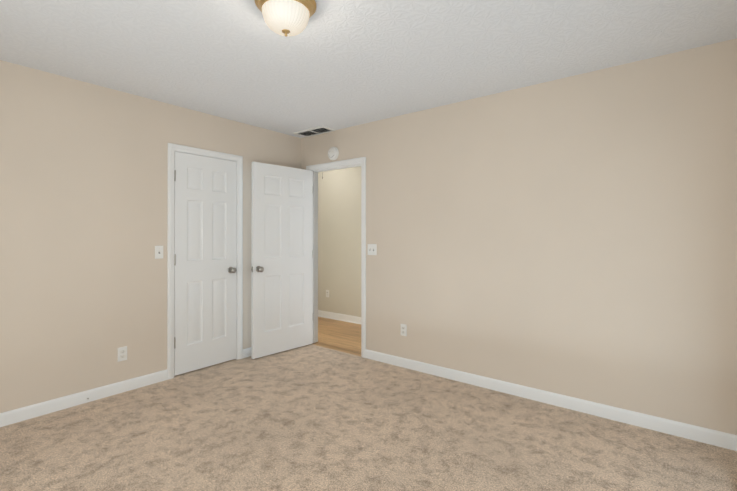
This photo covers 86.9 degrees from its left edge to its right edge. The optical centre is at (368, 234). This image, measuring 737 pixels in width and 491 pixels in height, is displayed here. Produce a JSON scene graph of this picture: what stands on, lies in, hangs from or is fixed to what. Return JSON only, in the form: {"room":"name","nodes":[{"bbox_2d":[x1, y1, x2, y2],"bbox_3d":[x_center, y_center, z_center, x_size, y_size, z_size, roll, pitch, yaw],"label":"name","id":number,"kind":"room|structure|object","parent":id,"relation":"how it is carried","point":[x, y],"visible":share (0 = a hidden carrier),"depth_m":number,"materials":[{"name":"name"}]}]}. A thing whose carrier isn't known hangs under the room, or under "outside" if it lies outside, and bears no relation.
{"room":"empty bedroom","nodes":[
{"label":"empty bedroom","id":0,"kind":"room"},
{"bbox_2d":[0,60,300,412],"bbox_3d":[-2.041,0.061,3.248,0.120,2.459,4.040,0,0,38],"label":"wall","id":1,"kind":"structure","parent":0,"point":[83,225],"depth_m":2.99,"materials":[{"name":"beige paint"}]},
{"bbox_2d":[0,369,167,426],"bbox_3d":[-2.468,1.244,2.598,0.013,0.090,2.194,0,0,38],"label":"baseboard","id":2,"kind":"structure","parent":1,"relation":"attached to","point":[39,409],"depth_m":2.94,"materials":[{"name":"white wood"}]},
{"bbox_2d":[118,346,126,361],"bbox_3d":[-2.011,0.978,3.179,0.009,0.114,0.070,0,0,38],"label":"outlet","id":3,"kind":"object","parent":1,"relation":"attached to","point":[122,353],"visible":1,"depth_m":3.18,"materials":[{"name":"white plastic"}]},
{"bbox_2d":[155,246,162,258],"bbox_3d":[-1.830,0.155,3.404,0.017,0.114,0.070,0,0,38],"label":"light switch","id":4,"kind":"object","parent":1,"relation":"attached to","point":[158,252],"visible":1,"depth_m":3.40,"materials":[{"name":"white plastic"}]},
{"bbox_2d":[167,143,242,379],"bbox_3d":[-1.598,0.238,3.795,0.137,2.107,0.759,0,0,38],"label":"trim","id":5,"kind":"structure","parent":1,"relation":"attached to","point":[174,148],"depth_m":3.60,"materials":[{"name":"white wood"}]},
{"bbox_2d":[174,152,236,375],"bbox_3d":[-1.572,0.265,3.774,0.175,2.030,0.647,0,0,38],"label":"closet door","id":6,"kind":"structure","parent":1,"relation":"in","point":[205,270],"depth_m":3.74,"materials":[{"name":"white paint"}]},
{"bbox_2d":[243,347,250,357],"bbox_3d":[-1.057,1.248,4.370,0.030,0.090,0.817,0,0,38],"label":"baseboard","id":7,"kind":"structure","parent":1,"relation":"attached to","point":[246,352],"depth_m":4.10,"materials":[{"name":"white wood"}]},
{"bbox_2d":[312,317,360,355],"bbox_3d":[0.318,1.323,4.642,6.090,0.042,1.324,0,0,38],"label":"floor","id":8,"kind":"structure","parent":0,"point":[341,336],"depth_m":5.01,"materials":[{"name":"brown wood"}]},
{"bbox_2d":[318,166,360,316],"bbox_3d":[0.691,0.066,5.117,6.090,2.459,0.120,0,0,38],"label":"wall","id":9,"kind":"structure","parent":0,"point":[339,234],"depth_m":5.93,"materials":[{"name":"paint"}]},
{"bbox_2d":[318,310,360,323],"bbox_3d":[0.692,1.254,5.019,5.970,0.098,0.029,0,0,38],"label":"baseboard","id":10,"kind":"structure","parent":9,"relation":"attached to","point":[341,317],"depth_m":5.91,"materials":[{"name":"white wood"}]},
{"bbox_2d":[0,344,736,490],"bbox_3d":[-0.521,1.312,1.966,4.090,0.050,3.916,0,0,38],"label":"floor carpet","id":11,"kind":"object","parent":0,"point":[310,417],"visible":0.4,"depth_m":2.42,"materials":[{"name":"beige carpet"}]},
{"bbox_2d":[0,0,736,137],"bbox_3d":[-0.896,-1.209,3.112,6.090,0.080,5.240,0,0,38],"label":"ceiling","id":12,"kind":"structure","parent":0,"point":[337,64],"depth_m":2.44,"materials":[{"name":"paint"}]},
{"bbox_2d":[255,0,315,36],"bbox_3d":[-0.417,-1.086,1.964,0.305,0.173,0.305,0,0,38],"label":"ceiling light","id":13,"kind":"object","parent":12,"relation":"attached to","point":[285,18],"visible":1,"depth_m":1.90,"materials":[{"name":"white glass"}]},
{"bbox_2d":[293,125,335,136],"bbox_3d":[-0.610,-1.160,4.393,0.476,0.011,0.224,0,0,38],"label":"ceiling vent","id":14,"kind":"object","parent":12,"relation":"in","point":[318,130],"visible":1,"depth_m":4.37,"materials":[{"name":"white metal"}]},
{"bbox_2d":[301,38,736,434],"bbox_3d":[0.779,0.061,3.519,3.970,2.459,0.120,0,0,38],"label":"wall","id":15,"kind":"structure","parent":0,"point":[575,236],"depth_m":2.86,"materials":[{"name":"beige paint"}]},
{"bbox_2d":[251,162,311,358],"bbox_3d":[-0.954,0.266,4.306,0.174,2.030,0.791,0,0,38],"label":"entry door","id":16,"kind":"structure","parent":15,"relation":"in","point":[281,269],"depth_m":4.24,"materials":[{"name":"white paint"}]},
{"bbox_2d":[328,147,338,159],"bbox_3d":[-0.403,-0.908,4.351,0.152,0.152,0.042,0,0,38],"label":"smoke detector","id":17,"kind":"object","parent":15,"relation":"attached to","point":[333,153],"visible":1,"depth_m":4.33,"materials":[{"name":"white plastic"}]},
{"bbox_2d":[306,157,365,357],"bbox_3d":[-0.343,0.240,4.405,0.904,2.107,0.154,0,0,38],"label":"door frame","id":18,"kind":"structure","parent":15,"relation":"attached to","point":[341,164],"depth_m":4.36,"materials":[{"name":"white wood"}]},
{"bbox_2d":[368,244,376,254],"bbox_3d":[0.032,0.157,4.021,0.116,0.114,0.017,0,0,38],"label":"light switch","id":19,"kind":"object","parent":15,"relation":"attached to","point":[372,249],"visible":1,"depth_m":4.02,"materials":[{"name":"white plastic"}]},
{"bbox_2d":[401,324,406,335],"bbox_3d":[0.340,0.930,3.781,0.070,0.114,0.009,0,0,38],"label":"outlet","id":20,"kind":"object","parent":15,"relation":"attached to","point":[403,329],"visible":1,"depth_m":3.78,"materials":[{"name":"white plastic"}]},
{"bbox_2d":[365,349,733,449],"bbox_3d":[1.070,1.245,3.202,2.803,0.090,0.013,0,0,38],"label":"baseboard","id":21,"kind":"structure","parent":15,"relation":"attached to","point":[694,433],"depth_m":2.85,"materials":[{"name":"white wood"}]}
]}

